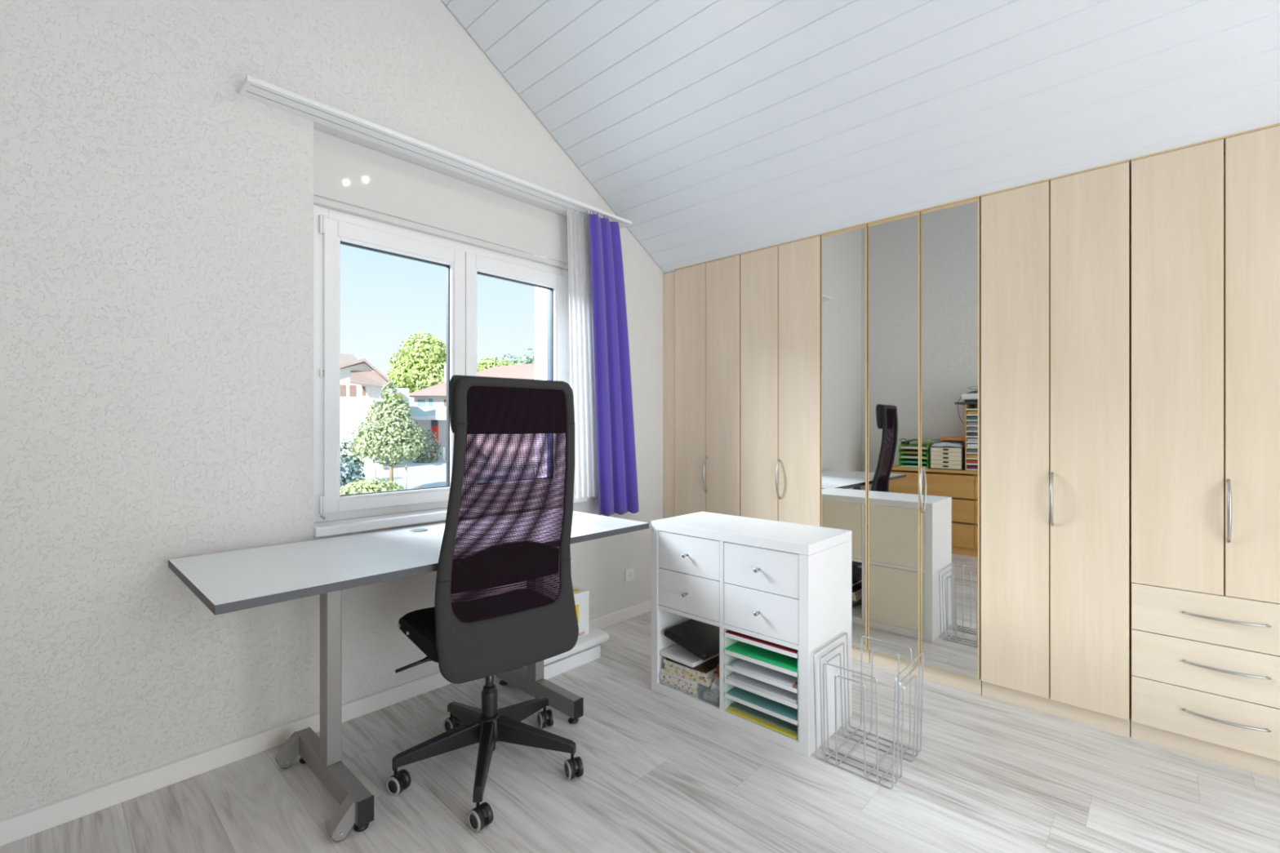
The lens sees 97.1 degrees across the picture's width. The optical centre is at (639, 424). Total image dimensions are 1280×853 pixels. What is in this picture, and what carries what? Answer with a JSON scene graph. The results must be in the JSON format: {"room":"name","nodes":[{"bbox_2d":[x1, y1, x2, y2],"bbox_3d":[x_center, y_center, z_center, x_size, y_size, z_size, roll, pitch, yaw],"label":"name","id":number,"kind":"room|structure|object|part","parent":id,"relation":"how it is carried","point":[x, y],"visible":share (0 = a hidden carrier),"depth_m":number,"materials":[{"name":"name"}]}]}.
{"room":"home office","nodes":[
{"label":"home office","id":0,"kind":"room"},
{"bbox_2d":[0,0,664,820],"bbox_3d":[-0.941,-0.943,2.881,0.420,4.525,4.240,0,0,43],"label":"wall","id":1,"kind":"structure","parent":0,"point":[157,215],"depth_m":1.91,"materials":[{"name":"paint"}]},
{"bbox_2d":[0,599,651,846],"bbox_3d":[-0.979,1.164,2.521,0.014,0.071,3.360,0,0,43],"label":"baseboard","id":2,"kind":"structure","parent":1,"relation":"attached to","point":[20,826],"depth_m":1.94,"materials":[{"name":"white paint"}]},
{"bbox_2d":[238,75,631,228],"bbox_3d":[-0.745,-1.196,2.690,0.126,0.016,1.914,0,0,43],"label":"rail","id":3,"kind":"object","parent":1,"relation":"attached to","point":[251,87],"visible":0.91,"depth_m":2.39,"materials":[{"name":"white metal"}]},
{"bbox_2d":[567,208,598,500],"bbox_3d":[-0.313,-0.389,3.181,0.020,1.606,0.249,0,0,43],"label":"sheer curtain","id":4,"kind":"object","parent":3,"relation":"hanging from","point":[582,376],"visible":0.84,"depth_m":3.17,"materials":[{"name":"white fabric"}]},
{"bbox_2d":[588,210,639,516],"bbox_3d":[-0.140,-0.333,3.266,0.057,1.718,0.423,0,0,43],"label":"curtain","id":5,"kind":"object","parent":3,"relation":"hanging from","point":[618,493],"visible":1,"depth_m":3.24,"materials":[{"name":"purple fabric"}]},
{"bbox_2d":[313,128,568,270],"bbox_3d":[-0.862,-1.044,2.789,0.060,0.287,1.408,0,0,43],"label":"trim","id":6,"kind":"structure","parent":1,"relation":"attached to","point":[348,173],"depth_m":2.62,"materials":[{"name":"white paint"}]},
{"bbox_2d":[313,204,570,523],"bbox_3d":[-0.890,-0.250,2.814,0.095,1.300,1.408,0,0,43],"label":"window","id":7,"kind":"structure","parent":1,"relation":"in","point":[463,262],"depth_m":2.54,"materials":[{"name":"white plastic"}]},
{"bbox_3d":[-1.307,-0.212,2.321,0.017,0.035,0.010,0,0,43],"label":"latch plate","id":8,"kind":"part","parent":7,"relation":"part of","materials":[{"name":"white plastic"}]},
{"bbox_3d":[-1.100,-0.245,2.577,0.060,1.221,0.640,0,0,43],"label":"sash","id":9,"kind":"part","parent":7,"relation":"part of","materials":[{"name":"white plastic"}]},
{"bbox_3d":[-0.663,-0.245,3.047,0.060,1.221,0.638,0,0,43],"label":"sash","id":10,"kind":"part","parent":7,"relation":"part of","materials":[{"name":"white plastic"}]},
{"bbox_2d":[313,494,587,537],"bbox_3d":[-0.827,0.418,2.756,0.135,0.037,1.408,0,0,43],"label":"window sill","id":11,"kind":"structure","parent":1,"relation":"attached to","point":[387,521],"depth_m":2.41,"materials":[{"name":"white paint"}]},
{"bbox_2d":[534,255,546,477],"bbox_3d":[-0.580,-0.390,3.460,0.160,1.580,0.040,0,0,43],"label":"trim","id":12,"kind":"structure","parent":1,"relation":"attached to","point":[540,294],"depth_m":3.46,"materials":[{"name":"white plastic"}]},
{"bbox_2d":[546,257,559,477],"bbox_3d":[-0.503,-0.390,3.370,0.075,1.580,0.068,0,0,43],"label":"trim","id":13,"kind":"structure","parent":1,"relation":"attached to","point":[548,291],"depth_m":3.36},
{"bbox_2d":[624,567,634,582],"bbox_3d":[-0.065,0.928,3.507,0.009,0.080,0.080,0,0,43],"label":"wall socket","id":14,"kind":"object","parent":1,"relation":"attached to","point":[629,572],"visible":1,"depth_m":3.50,"materials":[{"name":"white paint"}]},
{"bbox_2d":[0,611,1279,852],"bbox_3d":[0.803,1.260,1.261,4.340,0.120,4.140,0,0,43],"label":"floor","id":15,"kind":"structure","parent":0,"point":[663,774],"depth_m":1.87,"materials":[{"name":"grey wood"}]},
{"bbox_2d":[168,508,648,841],"bbox_3d":[-0.758,0.821,2.217,0.696,0.758,1.600,0,0,43],"label":"desk","id":16,"kind":"object","parent":15,"relation":"on","point":[225,582],"visible":0.92,"depth_m":1.84,"materials":[{"name":"white laminate"}]},
{"bbox_3d":[-1.017,0.785,1.859,0.070,0.630,0.045,0,0,43],"label":"leg","id":17,"kind":"part","parent":16,"relation":"part of","materials":[{"name":"silver metal"}]},
{"bbox_3d":[-0.456,0.785,2.462,0.070,0.630,0.045,0,0,43],"label":"leg","id":18,"kind":"part","parent":16,"relation":"part of","materials":[{"name":"silver metal"}]},
{"bbox_2d":[386,374,584,832],"bbox_3d":[-0.542,0.521,2.008,0.644,1.358,0.621,0,0,-44],"label":"office chair","id":19,"kind":"object","parent":15,"relation":"on","point":[473,639],"visible":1,"depth_m":1.88,"materials":[{"name":"grey fabric"}]},
{"bbox_3d":[-0.709,0.791,1.911,0.226,0.031,0.022,0,0,-42],"label":"lever","id":20,"kind":"part","parent":19,"relation":"part of","materials":[{"name":"black plastic"}]},
{"bbox_3d":[-0.565,0.714,2.079,0.524,0.092,0.417,0,0,-40],"label":"seat","id":21,"kind":"part","parent":19,"relation":"part of","materials":[{"name":"black fabric"}]},
{"bbox_3d":[-0.424,0.327,1.909,0.511,0.957,0.117,0,0,-40],"label":"backrest frame","id":22,"kind":"part","parent":19,"relation":"part of","materials":[{"name":"grey plastic"}]},
{"bbox_3d":[-0.418,0.259,1.902,0.426,0.787,0.096,0,0,-40],"label":"panel","id":23,"kind":"part","parent":19,"relation":"part of","materials":[{"name":"black fabric"}]},
{"bbox_2d":[543,644,600,679],"bbox_3d":[-0.460,1.169,2.837,0.265,0.062,0.470,0,0,43],"label":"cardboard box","id":24,"kind":"object","parent":15,"relation":"on","point":[552,669],"visible":0.26,"depth_m":2.78,"materials":[{"name":"white cardboard"}]},
{"bbox_2d":[521,626,608,670],"bbox_3d":[-0.435,1.109,2.851,0.271,0.054,0.525,0,0,43],"label":"lid","id":25,"kind":"object","parent":24,"relation":"on","point":[596,637],"visible":0.32,"depth_m":2.85,"materials":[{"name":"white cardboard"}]},
{"bbox_2d":[543,582,589,637],"bbox_3d":[-0.474,0.966,2.860,0.221,0.230,0.385,0,0,43],"label":"box","id":26,"kind":"object","parent":25,"relation":"on","point":[581,596],"visible":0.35,"depth_m":2.90,"materials":[{"name":"white cardboard"}]},
{"bbox_2d":[663,271,675,518],"bbox_3d":[0.196,0.100,3.721,0.098,2.200,0.016,0,0,43],"label":"filler panel","id":27,"kind":"object","parent":15,"relation":"on","point":[669,277],"visible":0.64,"depth_m":3.71,"materials":[{"name":"brown wood"}]},
{"bbox_2d":[675,253,740,516],"bbox_3d":[0.591,0.094,3.704,0.497,2.212,0.629,0,0,43],"label":"wardrobe","id":28,"kind":"object","parent":15,"relation":"on","point":[708,293],"visible":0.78,"depth_m":3.50,"materials":[{"name":"brown wood"}]},
{"bbox_3d":[0.322,0.062,3.598,0.245,2.130,0.019,0,0,43],"label":"door","id":29,"kind":"part","parent":28,"relation":"part of","materials":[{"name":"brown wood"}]},
{"bbox_3d":[0.400,0.303,3.482,0.012,0.219,0.044,0,0,43],"label":"handle","id":30,"kind":"part","parent":28,"relation":"part of","materials":[{"name":"metal"}]},
{"bbox_3d":[0.414,-1.009,3.515,0.497,0.007,0.018,0,0,43],"label":"rail","id":31,"kind":"part","parent":28,"relation":"part of","materials":[{"name":"brown wood"}]},
{"bbox_3d":[0.504,0.062,3.428,0.245,2.130,0.019,0,0,43],"label":"door","id":32,"kind":"part","parent":28,"relation":"part of","materials":[{"name":"brown wood"}]},
{"bbox_2d":[651,511,852,756],"bbox_3d":[0.452,0.817,2.435,0.763,0.765,0.412,0,0,43],"label":"shelf unit","id":33,"kind":"object","parent":15,"relation":"on","point":[788,584],"visible":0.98,"depth_m":2.25,"materials":[{"name":"white paint"}]},
{"bbox_3d":[0.195,0.818,2.691,0.038,0.688,0.385,0,0,43],"label":"panel","id":34,"kind":"part","parent":33,"relation":"part of","materials":[{"name":"white paint"}]},
{"bbox_2d":[660,680,711,698],"bbox_3d":[0.262,1.153,2.572,0.208,0.018,0.275,0,0,43],"label":"magazine","id":35,"kind":"object","parent":33,"relation":"on","point":[700,694],"visible":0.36,"depth_m":2.45,"materials":[{"name":"beige paper"}]},
{"bbox_2d":[660,671,707,693],"bbox_3d":[0.255,1.128,2.570,0.207,0.032,0.272,0,0,43],"label":"magazine","id":36,"kind":"object","parent":35,"relation":"on","point":[665,677],"visible":0.36,"depth_m":2.46,"materials":[{"name":"paper"}]},
{"bbox_2d":[661,667,700,686],"bbox_3d":[0.264,1.105,2.572,0.214,0.014,0.279,0,0,43],"label":"magazine","id":37,"kind":"object","parent":36,"relation":"on","point":[691,682],"visible":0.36,"depth_m":2.46,"materials":[{"name":"white paper"}]},
{"bbox_2d":[664,664,718,687],"bbox_3d":[0.285,1.083,2.544,0.244,0.030,0.273,0,0,43],"label":"magazine","id":38,"kind":"object","parent":37,"relation":"on","point":[708,682],"visible":0.36,"depth_m":2.43,"materials":[{"name":"beige paper"}]},
{"bbox_2d":[663,657,716,678],"bbox_3d":[0.278,1.059,2.554,0.230,0.018,0.260,0,0,43],"label":"magazine","id":39,"kind":"object","parent":38,"relation":"on","point":[690,670],"visible":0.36,"depth_m":2.44,"materials":[{"name":"beige paper"}]},
{"bbox_2d":[666,655,719,673],"bbox_3d":[0.278,1.042,2.550,0.223,0.016,0.252,0,0,43],"label":"folder","id":40,"kind":"object","parent":39,"relation":"on","point":[705,667],"visible":0.36,"depth_m":2.44,"materials":[{"name":"brown leather"}]},
{"bbox_2d":[660,644,719,667],"bbox_3d":[0.250,1.025,2.566,0.197,0.018,0.266,0,0,43],"label":"bundle","id":41,"kind":"object","parent":40,"relation":"on","point":[677,653],"visible":0.36,"depth_m":2.50,"materials":[{"name":"white paper"}]},
{"bbox_2d":[663,618,719,660],"bbox_3d":[0.279,0.956,2.555,0.232,0.081,0.270,0,0,43],"label":"laptop sleeve","id":42,"kind":"object","parent":41,"relation":"on","point":[701,639],"visible":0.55,"depth_m":2.51,"materials":[{"name":"black fabric"}]},
{"bbox_3d":[0.332,0.818,2.565,0.334,0.017,0.381,0,0,43],"label":"shelf","id":43,"kind":"part","parent":33,"relation":"part of","materials":[{"name":"white paint"}]},
{"bbox_3d":[0.323,0.558,2.555,0.329,0.164,0.351,0,0,43],"label":"drawer","id":44,"kind":"part","parent":33,"relation":"part of","materials":[{"name":"white paint"}]},
{"bbox_3d":[0.323,0.725,2.555,0.329,0.164,0.351,0,0,43],"label":"drawer","id":45,"kind":"part","parent":33,"relation":"part of","materials":[{"name":"white paint"}]},
{"bbox_3d":[0.461,0.454,2.445,0.763,0.038,0.385,0,0,43],"label":"panel","id":46,"kind":"part","parent":33,"relation":"part of","materials":[{"name":"white paint"}]},
{"bbox_3d":[0.461,1.181,2.445,0.763,0.038,0.385,0,0,43],"label":"panel","id":47,"kind":"part","parent":33,"relation":"part of","materials":[{"name":"white paint"}]},
{"bbox_3d":[0.451,0.558,2.176,0.017,0.017,0.030,0,0,43],"label":"knob","id":48,"kind":"part","parent":33,"relation":"part of","materials":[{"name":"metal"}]},
{"bbox_3d":[0.451,0.725,2.176,0.017,0.017,0.030,0,0,43],"label":"knob","id":49,"kind":"part","parent":33,"relation":"part of","materials":[{"name":"metal"}]},
{"bbox_3d":[0.590,0.818,2.325,0.334,0.017,0.381,0,0,43],"label":"shelf","id":50,"kind":"part","parent":33,"relation":"part of","materials":[{"name":"white paint"}]},
{"bbox_2d":[724,628,799,741],"bbox_3d":[0.587,0.995,2.321,0.329,0.332,0.374,0,0,43],"label":"tower","id":51,"kind":"object","parent":33,"relation":"in","point":[731,658],"visible":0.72,"depth_m":2.20,"materials":[{"name":"plastic"}]},
{"bbox_3d":[0.470,0.995,2.434,0.005,0.332,0.369,0,0,43],"label":"panel","id":52,"kind":"part","parent":51,"relation":"part of","materials":[{"name":"white plastic"}]},
{"bbox_2d":[724,632,797,658],"bbox_3d":[0.585,0.850,2.319,0.318,0.016,0.368,0,0,43],"label":"tray","id":53,"kind":"object","parent":51,"relation":"on","point":[727,636],"depth_m":2.18,"materials":[{"name":"white paint"}]},
{"bbox_2d":[724,649,797,677],"bbox_3d":[0.585,0.919,2.319,0.318,0.016,0.368,0,0,43],"label":"tray","id":54,"kind":"object","parent":51,"relation":"on","point":[727,653],"depth_m":2.18,"materials":[{"name":"white paint"}]},
{"bbox_2d":[724,658,797,693],"bbox_3d":[0.585,0.979,2.319,0.318,0.016,0.368,0,0,43],"label":"tray","id":55,"kind":"object","parent":51,"relation":"on","point":[729,663],"depth_m":2.21,"materials":[{"name":"white paint"}]},
{"bbox_2d":[724,678,797,709],"bbox_3d":[0.585,1.036,2.319,0.318,0.016,0.368,0,0,43],"label":"tray","id":56,"kind":"object","parent":51,"relation":"on","point":[727,682],"depth_m":2.18,"materials":[{"name":"white paint"}]},
{"bbox_2d":[724,693,797,725],"bbox_3d":[0.585,1.096,2.319,0.318,0.016,0.368,0,0,43],"label":"tray","id":57,"kind":"object","parent":51,"relation":"on","point":[727,696],"depth_m":2.18,"materials":[{"name":"white paint"}]},
{"bbox_2d":[725,630,797,653],"bbox_3d":[0.575,0.840,2.309,0.309,0.004,0.335,0,0,43],"label":"folder","id":58,"kind":"object","parent":51,"relation":"on","point":[749,637],"visible":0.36,"depth_m":2.18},
{"bbox_2d":[727,649,796,672],"bbox_3d":[0.578,0.915,2.312,0.309,0.008,0.326,0,0,43],"label":"paper sheets","id":59,"kind":"object","parent":51,"relation":"on","point":[727,650],"visible":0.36,"depth_m":2.18,"materials":[{"name":"paper"}]},
{"bbox_2d":[725,641,797,672],"bbox_3d":[0.576,0.908,2.310,0.313,0.006,0.332,0,0,43],"label":"folder","id":60,"kind":"object","parent":59,"relation":"on","point":[789,663],"visible":0.36,"depth_m":2.22,"materials":[{"name":"green paper"}]},
{"bbox_2d":[727,672,797,704],"bbox_3d":[0.577,1.029,2.313,0.302,0.014,0.326,0,0,43],"label":"paper sheets","id":61,"kind":"object","parent":51,"relation":"in","point":[778,692],"visible":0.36,"depth_m":2.21,"materials":[{"name":"white paper"}]},
{"bbox_2d":[728,687,797,720],"bbox_3d":[0.578,1.091,2.312,0.299,0.010,0.326,0,0,43],"label":"paper sheets","id":62,"kind":"object","parent":51,"relation":"in","point":[784,710],"visible":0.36,"depth_m":2.21,"materials":[{"name":"teal paper"}]},
{"bbox_2d":[733,659,797,687],"bbox_3d":[0.588,0.973,2.303,0.277,0.012,0.326,0,0,43],"label":"paper sheets","id":63,"kind":"object","parent":51,"relation":"in","point":[785,679],"visible":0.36,"depth_m":2.21,"materials":[{"name":"white paper"}]},
{"bbox_2d":[792,681,797,688],"bbox_3d":[0.587,0.971,2.103,0.020,0.015,0.044,0,0,43],"label":"envelope","id":64,"kind":"object","parent":51,"relation":"in","point":[794,686],"visible":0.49,"depth_m":2.09,"materials":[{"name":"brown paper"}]},
{"bbox_3d":[0.707,0.995,2.213,0.005,0.332,0.369,0,0,43],"label":"panel","id":65,"kind":"part","parent":51,"relation":"part of","materials":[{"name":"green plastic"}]},
{"bbox_3d":[0.581,0.558,2.315,0.329,0.164,0.351,0,0,43],"label":"drawer","id":66,"kind":"part","parent":33,"relation":"part of","materials":[{"name":"white paint"}]},
{"bbox_3d":[0.581,0.725,2.315,0.329,0.164,0.351,0,0,43],"label":"drawer","id":67,"kind":"part","parent":33,"relation":"part of","materials":[{"name":"white paint"}]},
{"bbox_2d":[726,706,797,739],"bbox_3d":[0.577,1.156,2.311,0.309,0.006,0.330,0,0,43],"label":"folder","id":68,"kind":"object","parent":33,"relation":"on","point":[752,718],"visible":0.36,"depth_m":2.19,"materials":[{"name":"yellow paper"}]},
{"bbox_2d":[730,702,797,733],"bbox_3d":[0.582,1.149,2.320,0.294,0.006,0.308,0,0,43],"label":"paper sheets","id":69,"kind":"object","parent":68,"relation":"on","point":[791,727],"visible":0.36,"depth_m":2.22,"materials":[{"name":"paper"}]},
{"bbox_3d":[0.726,0.818,2.198,0.038,0.688,0.385,0,0,43],"label":"panel","id":70,"kind":"part","parent":33,"relation":"part of","materials":[{"name":"white paint"}]},
{"bbox_3d":[0.327,1.128,2.405,0.107,0.065,0.131,0,0,43],"label":"plastic basket","id":71,"kind":"object","parent":33,"relation":"on","visible":0},
{"bbox_2d":[703,686,719,702],"bbox_3d":[0.312,1.140,2.393,0.072,0.032,0.064,0,0,31],"label":"pack","id":72,"kind":"object","parent":71,"relation":"in","point":[708,695],"visible":0.67,"depth_m":2.37},
{"bbox_2d":[710,676,719,694],"bbox_3d":[0.330,1.102,2.390,0.056,0.058,0.065,0,0,25],"label":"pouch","id":73,"kind":"object","parent":71,"relation":"in","point":[714,687],"visible":0.57,"depth_m":2.37,"materials":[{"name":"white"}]},
{"bbox_2d":[716,664,719,677],"bbox_3d":[0.360,1.077,2.422,0.071,0.096,0.040,0,0,43],"label":"notebook","id":74,"kind":"object","parent":71,"relation":"in","point":[717,667],"visible":0.12,"depth_m":2.42,"materials":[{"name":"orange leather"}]},
{"bbox_2d":[740,234,821,526],"bbox_3d":[0.957,0.094,3.364,0.497,2.212,0.629,0,0,43],"label":"wardrobe","id":75,"kind":"object","parent":15,"relation":"on","point":[780,284],"visible":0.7,"depth_m":3.15,"materials":[{"name":"brown wood"}]},
{"bbox_3d":[0.688,0.062,3.257,0.245,2.130,0.019,0,0,43],"label":"door","id":76,"kind":"part","parent":75,"relation":"part of","materials":[{"name":"brown wood"}]},
{"bbox_3d":[0.766,0.302,3.142,0.012,0.221,0.044,0,0,43],"label":"handle","id":77,"kind":"part","parent":75,"relation":"part of","materials":[{"name":"metal"}]},
{"bbox_3d":[0.781,-1.009,3.175,0.497,0.007,0.018,0,0,43],"label":"rail","id":78,"kind":"part","parent":75,"relation":"part of","materials":[{"name":"brown wood"}]},
{"bbox_3d":[0.870,0.062,3.088,0.245,2.130,0.019,0,0,43],"label":"door","id":79,"kind":"part","parent":75,"relation":"part of","materials":[{"name":"brown wood"}]},
{"bbox_2d":[821,222,869,662],"bbox_3d":[1.244,0.094,3.126,0.243,2.212,0.586,0,0,43],"label":"wardrobe","id":80,"kind":"object","parent":15,"relation":"on","point":[844,251],"visible":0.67,"depth_m":2.90,"materials":[{"name":"silver wood"}]},
{"bbox_3d":[1.054,-1.009,2.921,0.243,0.007,0.018,0,0,43],"label":"rail","id":81,"kind":"part","parent":80,"relation":"part of","materials":[{"name":"brown wood"}]},
{"bbox_2d":[813,632,924,789],"bbox_3d":[0.834,1.012,2.057,0.291,0.375,0.350,0,0,43],"label":"wire rack","id":82,"kind":"object","parent":15,"relation":"on","point":[840,667],"visible":1,"depth_m":2.04,"materials":[{"name":"silver metal"}]},
{"bbox_2d":[867,195,982,694],"bbox_3d":[1.501,0.094,2.858,0.491,2.212,0.629,0,0,43],"label":"wardrobe","id":83,"kind":"object","parent":15,"relation":"on","point":[924,265],"visible":0.97,"depth_m":2.64,"materials":[{"name":"silver wood"}]},
{"bbox_2d":[868,214,918,663],"bbox_3d":[1.226,0.067,2.743,0.231,2.112,0.002,0,0,43],"label":"mirror","id":84,"kind":"object","parent":83,"relation":"attached to","point":[893,242],"depth_m":2.74,"materials":[{"name":"clear glass"}]},
{"bbox_3d":[1.233,0.062,2.751,0.242,2.130,0.019,0,0,43],"label":"door","id":85,"kind":"part","parent":83,"relation":"part of","materials":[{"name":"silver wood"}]},
{"bbox_3d":[1.311,0.303,2.636,0.012,0.219,0.044,0,0,43],"label":"handle","id":86,"kind":"part","parent":83,"relation":"part of","materials":[{"name":"metal"}]},
{"bbox_3d":[1.325,-1.009,2.669,0.491,0.007,0.018,0,0,43],"label":"rail","id":87,"kind":"part","parent":83,"relation":"part of","materials":[{"name":"brown wood"}]},
{"bbox_2d":[921,200,977,679],"bbox_3d":[1.407,0.067,2.576,0.231,2.112,0.002,0,0,43],"label":"mirror","id":88,"kind":"object","parent":83,"relation":"attached to","point":[949,232],"depth_m":2.57,"materials":[{"name":"clear glass"}]},
{"bbox_3d":[1.413,0.062,2.583,0.242,2.130,0.019,0,0,43],"label":"door","id":89,"kind":"part","parent":83,"relation":"part of","materials":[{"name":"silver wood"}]},
{"bbox_2d":[980,159,1130,737],"bbox_3d":[1.865,0.094,2.520,0.497,2.212,0.629,0,0,43],"label":"wardrobe","id":90,"kind":"object","parent":15,"relation":"on","point":[1055,260],"visible":0.99,"depth_m":2.30,"materials":[{"name":"brown wood"}]},
{"bbox_3d":[1.596,0.062,2.413,0.245,2.130,0.019,0,0,43],"label":"door","id":91,"kind":"part","parent":90,"relation":"part of","materials":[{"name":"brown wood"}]},
{"bbox_3d":[1.673,0.302,2.299,0.012,0.218,0.044,0,0,43],"label":"handle","id":92,"kind":"part","parent":90,"relation":"part of","materials":[{"name":"metal"}]},
{"bbox_3d":[1.689,-1.009,2.330,0.497,0.007,0.018,0,0,43],"label":"rail","id":93,"kind":"part","parent":90,"relation":"part of","materials":[{"name":"brown wood"}]},
{"bbox_3d":[1.779,0.062,2.244,0.245,2.130,0.019,0,0,43],"label":"door","id":94,"kind":"part","parent":90,"relation":"part of","materials":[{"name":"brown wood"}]},
{"bbox_2d":[1130,122,1279,779],"bbox_3d":[2.231,0.094,2.179,0.497,2.212,0.629,0,0,43],"label":"wardrobe","id":95,"kind":"object","parent":15,"relation":"on","point":[1205,215],"visible":1,"depth_m":2.02,"materials":[{"name":"brown wood"}]},
{"bbox_3d":[1.962,-0.202,2.073,0.245,1.602,0.019,0,0,43],"label":"door","id":96,"kind":"part","parent":95,"relation":"part of","materials":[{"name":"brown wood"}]},
{"bbox_3d":[2.055,-1.009,1.990,0.497,0.007,0.018,0,0,43],"label":"rail","id":97,"kind":"part","parent":95,"relation":"part of","materials":[{"name":"brown wood"}]},
{"bbox_3d":[2.054,1.040,1.988,0.492,0.173,0.019,0,0,43],"label":"drawer","id":98,"kind":"part","parent":95,"relation":"part of","materials":[{"name":"brown wood"}]},
{"bbox_3d":[2.054,0.864,1.988,0.492,0.174,0.019,0,0,43],"label":"drawer","id":99,"kind":"part","parent":95,"relation":"part of","materials":[{"name":"brown wood"}]},
{"bbox_3d":[2.054,0.688,1.988,0.492,0.173,0.019,0,0,43],"label":"drawer","id":100,"kind":"part","parent":95,"relation":"part of","materials":[{"name":"brown wood"}]},
{"bbox_3d":[2.035,1.031,1.968,0.217,0.010,0.035,0,0,43],"label":"handle","id":101,"kind":"part","parent":95,"relation":"part of","materials":[{"name":"metal"}]},
{"bbox_3d":[2.035,0.855,1.968,0.217,0.010,0.035,0,0,43],"label":"handle","id":102,"kind":"part","parent":95,"relation":"part of","materials":[{"name":"metal"}]},
{"bbox_3d":[2.035,0.678,1.968,0.217,0.010,0.035,0,0,43],"label":"handle","id":103,"kind":"part","parent":95,"relation":"part of","materials":[{"name":"metal"}]},
{"bbox_3d":[2.040,0.299,1.958,0.012,0.222,0.044,0,0,43],"label":"handle","id":104,"kind":"part","parent":95,"relation":"part of","materials":[{"name":"metal"}]},
{"bbox_3d":[2.145,-0.202,1.903,0.245,1.602,0.019,0,0,43],"label":"door","id":105,"kind":"part","parent":95,"relation":"part of","materials":[{"name":"brown wood"}]},
{"bbox_2d":[442,0,1279,273],"bbox_3d":[0.810,-1.917,1.232,4.390,2.716,4.312,0,0,43],"label":"ceiling","id":106,"kind":"structure","parent":0,"point":[717,129],"depth_m":2.33,"materials":[{"name":"white wood"}]},
{"label":"outside","id":107,"kind":"structure","parent":0,"visible":0},
{"bbox_2d":[360,456,534,489],"bbox_3d":[-63.513,4.100,154.577,296.500,0.200,260.000,0,0,43],"label":"ground","id":108,"kind":"structure","parent":107,"point":[433,474],"depth_m":46.26,"materials":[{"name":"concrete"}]},
{"bbox_2d":[340,353,357,364],"bbox_3d":[-36.400,-2.050,63.838,11.800,12.100,8.000,0,0,-25],"label":"house","id":109,"kind":"structure","parent":108,"relation":"on","point":[344,358],"depth_m":61.52,"materials":[{"name":"grey tile"}]},
{"bbox_2d":[340,438,364,479],"bbox_3d":[-19.930,2.496,38.160,2.301,3.224,2.406,0,0,43],"label":"shrub","id":110,"kind":"object","parent":108,"relation":"on","point":[357,460],"visible":0.17,"depth_m":38.32,"materials":[{"name":"green plant"}]},
{"bbox_2d":[340,453,365,494],"bbox_3d":[-17.250,2.848,32.325,2.735,2.464,2.761,0,0,22],"label":"shrub","id":111,"kind":"object","parent":108,"relation":"on","point":[350,473],"visible":0.38,"depth_m":32.21,"materials":[{"name":"teal plant"}]},
{"bbox_2d":[340,358,391,470],"bbox_3d":[-28.486,-0.900,53.089,9.504,9.800,12.147,0,0,-25],"label":"gabled house","id":112,"kind":"structure","parent":108,"relation":"on","point":[362,384],"depth_m":49.61,"materials":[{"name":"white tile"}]},
{"bbox_2d":[340,477,404,494],"bbox_3d":[-14.674,3.481,31.055,3.144,1.194,3.330,0,0,43],"label":"shrub","id":113,"kind":"object","parent":108,"relation":"on","point":[363,486],"visible":0.65,"depth_m":30.45,"materials":[{"name":"green plant"}]},
{"bbox_2d":[349,381,426,489],"bbox_3d":[-14.623,0.724,32.884,3.725,6.551,4.126,0,0,43],"label":"young tree","id":114,"kind":"object","parent":108,"relation":"on","point":[385,434],"visible":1,"depth_m":32.26,"materials":[{"name":"green plant"}]},
{"bbox_3d":[-14.530,2.450,32.989,1.662,0.078,0.090,0,0,-26],"label":"cross rail","id":115,"kind":"part","parent":114,"relation":"part of","materials":[{"name":"white wood"}]},
{"bbox_2d":[387,388,408,463],"bbox_3d":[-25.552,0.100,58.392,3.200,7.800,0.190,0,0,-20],"label":"house","id":116,"kind":"structure","parent":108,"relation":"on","point":[404,393],"depth_m":58.70,"materials":[{"name":"white paint"}]},
{"bbox_2d":[385,332,446,393],"bbox_3d":[-34.155,-5.218,88.578,11.519,18.436,11.422,0,0,43],"label":"tree","id":117,"kind":"object","parent":108,"relation":"on","point":[420,366],"visible":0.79,"depth_m":86.40,"materials":[{"name":"green plant"}]},
{"bbox_2d":[411,428,442,462],"bbox_3d":[-22.720,2.225,60.156,2.889,3.722,3.163,0,0,43],"label":"shrub","id":118,"kind":"object","parent":108,"relation":"on","point":[429,443],"visible":0.63,"depth_m":59.93,"materials":[{"name":"green plant"}]},
{"bbox_2d":[408,363,534,461],"bbox_3d":[-17.916,-1.900,69.343,17.800,11.800,13.300,0,0,0],"label":"house","id":119,"kind":"structure","parent":108,"relation":"on","point":[429,410],"depth_m":64.99,"materials":[{"name":"tile"}]},
{"bbox_3d":[-21.266,-1.505,62.818,9.300,1.090,0.050,0,0,0],"label":"balcony glass","id":120,"kind":"part","parent":119,"relation":"part of","materials":[{"name":"glass"}]},
{"bbox_2d":[476,355,512,372],"bbox_3d":[-29.131,-4.640,109.944,11.461,17.280,9.701,0,0,43],"label":"tree","id":121,"kind":"object","parent":108,"relation":"on","point":[483,365],"visible":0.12,"depth_m":107.44,"materials":[{"name":"green plant"}]},
{"bbox_2d":[476,348,534,370],"bbox_3d":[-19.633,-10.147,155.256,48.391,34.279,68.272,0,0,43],"label":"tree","id":122,"kind":"object","parent":108,"relation":"on","point":[525,357],"visible":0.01,"depth_m":149.35,"materials":[{"name":"green plant"}]}
]}

